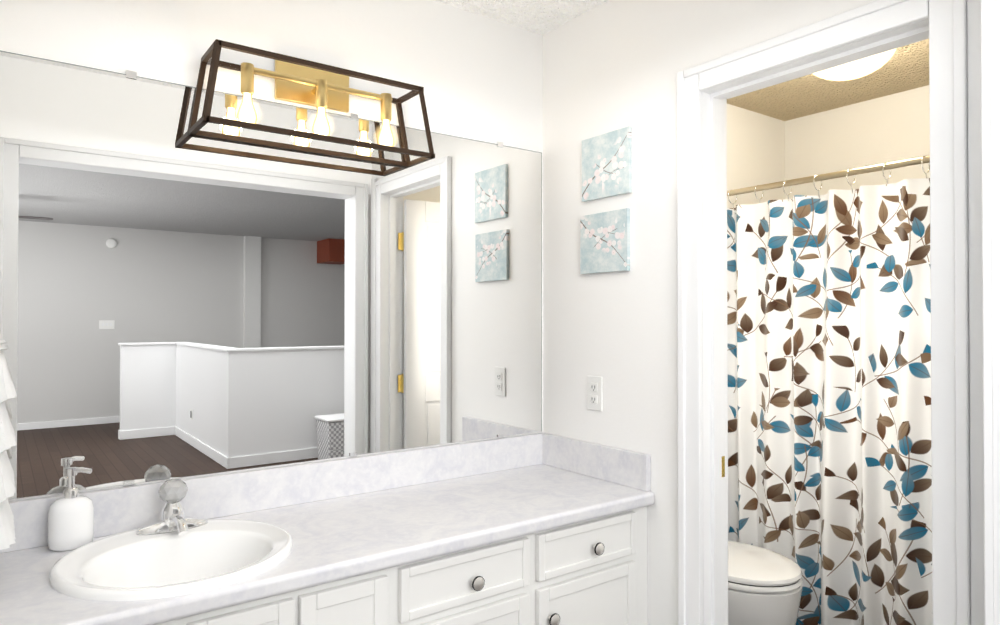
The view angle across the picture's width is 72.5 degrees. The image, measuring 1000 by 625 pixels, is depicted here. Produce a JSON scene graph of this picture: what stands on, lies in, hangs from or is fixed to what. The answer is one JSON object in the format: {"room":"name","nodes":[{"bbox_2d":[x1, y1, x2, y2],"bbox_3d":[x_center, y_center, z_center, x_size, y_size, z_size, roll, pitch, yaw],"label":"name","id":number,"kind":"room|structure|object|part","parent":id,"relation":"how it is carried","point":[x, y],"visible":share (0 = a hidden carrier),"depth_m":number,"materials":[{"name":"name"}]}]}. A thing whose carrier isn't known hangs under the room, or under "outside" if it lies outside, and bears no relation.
{"room":"bathroom","nodes":[
{"label":"bathroom","id":0,"kind":"room"},
{"bbox_2d":[0,0,542,500],"bbox_3d":[-0.551,0.191,2.053,1.880,2.440,0.128,0,-1,-36],"label":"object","id":1,"kind":"object","parent":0,"point":[177,300],"depth_m":1.89,"materials":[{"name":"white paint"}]},
{"bbox_2d":[188,39,434,167],"bbox_3d":[-0.507,-0.597,1.916,0.657,0.266,0.171,0,-1,-36],"label":"sconce","id":2,"kind":"object","parent":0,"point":[321,87],"visible":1,"depth_m":1.91,"materials":[{"name":"brown metal"}]},
{"bbox_3d":[-0.668,-0.532,1.801,0.050,0.091,0.050,0,-1,-36],"label":"bulb","id":3,"kind":"part","parent":2,"relation":"part of","materials":[{"name":"white glass"}]},
{"bbox_2d":[241,62,253,94],"bbox_3d":[-0.668,-0.617,1.802,0.033,0.078,0.033,0,-1,-36],"label":"socket","id":4,"kind":"object","parent":2,"relation":"attached to","point":[247,69],"depth_m":1.79,"materials":[{"name":"gold metal"}]},
{"bbox_2d":[315,79,326,108],"bbox_3d":[-0.504,-0.616,1.923,0.033,0.078,0.033,0,-1,-36],"label":"socket","id":5,"kind":"object","parent":2,"relation":"attached to","point":[321,84],"depth_m":1.91,"materials":[{"name":"gold metal"}]},
{"bbox_3d":[-0.504,-0.531,1.923,0.050,0.091,0.050,0,-1,-36],"label":"bulb","id":6,"kind":"part","parent":2,"relation":"part of","materials":[{"name":"white glass"}]},
{"bbox_2d":[380,93,391,120],"bbox_3d":[-0.342,-0.614,2.043,0.033,0.078,0.033,0,-1,-36],"label":"socket","id":7,"kind":"object","parent":2,"relation":"attached to","point":[385,98],"depth_m":2.03,"materials":[{"name":"gold metal"}]},
{"bbox_3d":[-0.342,-0.530,2.042,0.050,0.091,0.050,0,-1,-36],"label":"bulb","id":8,"kind":"part","parent":2,"relation":"part of","materials":[{"name":"white glass"}]},
{"bbox_2d":[436,0,928,120],"bbox_3d":[0.594,-1.070,1.995,3.640,0.080,1.760,0,-1,-36],"label":"ceiling","id":9,"kind":"structure","parent":0,"point":[904,68],"depth_m":2.97,"materials":[{"name":"white paint"}]},
{"bbox_2d":[813,48,896,80],"bbox_3d":[1.319,-0.957,2.579,0.350,0.134,0.350,0,-1,-36],"label":"dome ceiling light","id":10,"kind":"object","parent":9,"relation":"attached to","point":[859,68],"visible":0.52,"depth_m":2.53,"materials":[{"name":"white glass"}]},
{"bbox_2d":[543,0,875,624],"bbox_3d":[0.567,0.191,2.038,0.100,2.440,1.400,0,-1,-36],"label":"wall","id":11,"kind":"structure","parent":0,"point":[611,65],"depth_m":2.15,"materials":[{"name":"white paint"}]},
{"bbox_2d":[0,432,543,551],"bbox_3d":[-0.502,0.490,2.001,1.656,0.110,0.023,0,-1,-36],"label":"backsplash","id":12,"kind":"structure","parent":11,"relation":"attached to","point":[149,505],"depth_m":1.89,"materials":[{"name":"white stone"}]},
{"bbox_2d":[587,376,601,410],"bbox_3d":[0.316,0.271,2.284,0.009,0.114,0.070,0,-1,-36],"label":"electrical outlet","id":13,"kind":"object","parent":11,"relation":"attached to","point":[594,392],"visible":1,"depth_m":2.28,"materials":[{"name":"white plastic"}]},
{"bbox_2d":[544,433,650,491],"bbox_3d":[0.308,0.492,2.280,0.022,0.110,0.491,0,-1,-36],"label":"backsplash","id":14,"kind":"structure","parent":11,"relation":"attached to","point":[621,466],"depth_m":2.24,"materials":[{"name":"white stone"}]},
{"bbox_2d":[580,208,629,273],"bbox_3d":[0.344,-0.231,2.247,0.013,0.197,0.215,0,-1,-36],"label":"picture","id":15,"kind":"object","parent":11,"relation":"attached to","point":[604,241],"visible":0.86,"depth_m":2.23},
{"bbox_2d":[582,126,631,201],"bbox_3d":[0.348,-0.484,2.244,0.013,0.208,0.215,0,-1,-36],"label":"picture","id":16,"kind":"object","parent":11,"relation":"attached to","point":[606,164],"visible":0.93,"depth_m":2.23},
{"bbox_2d":[677,0,983,624],"bbox_3d":[0.807,0.338,1.711,0.152,2.140,0.779,0,-1,-36],"label":"door frame","id":17,"kind":"structure","parent":11,"relation":"attached to","point":[950,30],"depth_m":1.57,"materials":[{"name":"white paint"}]},
{"bbox_2d":[722,456,724,476],"bbox_3d":[0.646,0.450,1.986,0.026,0.060,0.002,0,-1,-36],"label":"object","id":18,"kind":"structure","parent":17,"relation":"attached to","point":[723,466],"depth_m":1.99,"materials":[{"name":"gold metal"}]},
{"bbox_2d":[980,0,999,624],"bbox_3d":[0.388,0.344,0.826,1.568,2.111,0.147,0,-1,-36],"label":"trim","id":19,"kind":"structure","parent":11,"relation":"attached to","point":[990,86],"depth_m":1.29,"materials":[{"name":"white paint"}]},
{"bbox_2d":[727,104,784,207],"bbox_3d":[0.864,0.201,3.201,1.760,2.440,0.120,0,-1,-36],"label":"wall","id":20,"kind":"structure","parent":0,"point":[755,148],"depth_m":3.44,"materials":[{"name":"white paint"}]},
{"bbox_2d":[727,155,931,624],"bbox_3d":[1.390,0.356,2.495,0.107,1.838,1.639,0,-1,-36],"label":"shower curtain","id":21,"kind":"object","parent":20,"relation":"attached to","point":[829,390],"visible":0.67,"depth_m":2.61,"materials":[{"name":"multicoloured fabric"}]},
{"bbox_2d":[785,85,929,199],"bbox_3d":[2.082,0.199,2.932,0.120,2.440,1.760,0,-1,-36],"label":"wall","id":22,"kind":"structure","parent":0,"point":[888,128],"depth_m":3.30,"materials":[{"name":"white paint"}]},
{"bbox_3d":[2.943,1.414,-0.856,8.900,0.060,9.300,0,-1,-36],"label":"floor","id":23,"kind":"structure","parent":0,"visible":0},
{"bbox_2d":[128,500,653,624],"bbox_3d":[-0.347,0.995,1.786,1.656,0.825,0.542,0,-1,-36],"label":"bathroom vanity","id":24,"kind":"object","parent":23,"relation":"on","point":[542,528],"depth_m":1.74,"materials":[{"name":"white paint"}]},
{"bbox_3d":[-0.517,0.929,1.368,0.208,0.660,0.018,0,-1,-36],"label":"door","id":25,"kind":"part","parent":24,"relation":"part of","materials":[{"name":"white paint"}]},
{"bbox_2d":[0,464,653,624],"bbox_3d":[-0.349,0.563,1.794,1.656,0.040,0.532,0,-1,-36],"label":"countertop","id":26,"kind":"structure","parent":24,"relation":"on","point":[121,578],"depth_m":1.62,"materials":[{"name":"white stone"}]},
{"bbox_2d":[48,467,93,550],"bbox_3d":[-0.987,0.448,1.569,0.090,0.184,0.060,0,-1,-36],"label":"soap dispenser","id":27,"kind":"object","parent":26,"relation":"on","point":[71,519],"depth_m":1.55,"materials":[{"name":"white ceramic"}]},
{"bbox_2d":[49,519,292,600],"bbox_3d":[-0.708,0.606,1.505,0.480,0.166,0.464,0,-1,-36],"label":"basin","id":28,"kind":"object","parent":26,"relation":"in","point":[215,557],"depth_m":1.54,"materials":[{"name":"white ceramic"}]},
{"bbox_2d":[136,479,207,534],"bbox_3d":[-0.773,0.467,1.631,0.160,0.122,0.156,0,-1,-36],"label":"faucet","id":29,"kind":"object","parent":26,"relation":"on","point":[173,521],"depth_m":1.64,"materials":[{"name":"silver metal"}]},
{"bbox_3d":[-0.341,0.931,1.498,0.205,0.660,0.018,0,-1,-36],"label":"door","id":30,"kind":"part","parent":24,"relation":"part of","materials":[{"name":"white paint"}]},
{"bbox_3d":[-0.080,0.657,1.693,0.381,0.124,0.018,0,-1,-36],"label":"drawer","id":31,"kind":"part","parent":24,"relation":"part of","materials":[{"name":"white paint"}]},
{"bbox_3d":[-0.080,1.002,1.690,0.381,0.520,0.018,0,-1,-36],"label":"door","id":32,"kind":"part","parent":24,"relation":"part of","materials":[{"name":"white paint"}]},
{"bbox_3d":[-0.057,0.667,1.683,0.033,0.033,0.026,0,-1,-36],"label":"drawer knob","id":33,"kind":"part","parent":24,"relation":"part of","materials":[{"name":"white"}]},
{"bbox_3d":[0.143,0.824,1.828,0.033,0.033,0.026,0,-1,-36],"label":"door knob","id":34,"kind":"part","parent":24,"relation":"part of","materials":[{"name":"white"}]},
{"bbox_3d":[0.252,0.660,1.938,0.380,0.124,0.018,0,-1,-36],"label":"drawer","id":35,"kind":"part","parent":24,"relation":"part of","materials":[{"name":"white paint"}]},
{"bbox_3d":[0.252,1.005,1.935,0.380,0.520,0.018,0,-1,-36],"label":"door","id":36,"kind":"part","parent":24,"relation":"part of","materials":[{"name":"white paint"}]},
{"bbox_3d":[0.277,0.668,1.929,0.033,0.033,0.026,0,-1,-36],"label":"drawer knob","id":37,"kind":"part","parent":24,"relation":"part of","materials":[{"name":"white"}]},
{"bbox_2d":[728,541,802,624],"bbox_3d":[0.823,0.999,2.643,0.470,0.835,0.695,0,-1,-36],"label":"toilet","id":38,"kind":"object","parent":23,"relation":"on","point":[764,586],"visible":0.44,"depth_m":2.37,"materials":[{"name":"white ceramic"}]},
{"bbox_3d":[0.884,0.929,2.561,0.380,0.026,0.486,0,-1,-36],"label":"lid","id":39,"kind":"part","parent":38,"relation":"part of","materials":[{"name":"white plastic"}]},
{"bbox_3d":[0.884,0.957,2.561,0.384,0.020,0.490,0,-1,-36],"label":"seat","id":40,"kind":"part","parent":38,"relation":"part of","materials":[{"name":"white plastic"}]},
{"bbox_3d":[-0.762,0.180,0.858,0.120,2.440,1.560,0,-1,-36],"label":"wall","id":41,"kind":"structure","parent":0,"visible":0},
{"bbox_2d":[0,345,16,549],"bbox_3d":[-1.022,0.177,1.375,0.074,0.525,0.300,0,-1,-36],"label":"hanging towel","id":42,"kind":"object","parent":41,"relation":"hanging from","point":[7,480],"depth_m":1.28,"materials":[{"name":"white fabric"}]}
]}

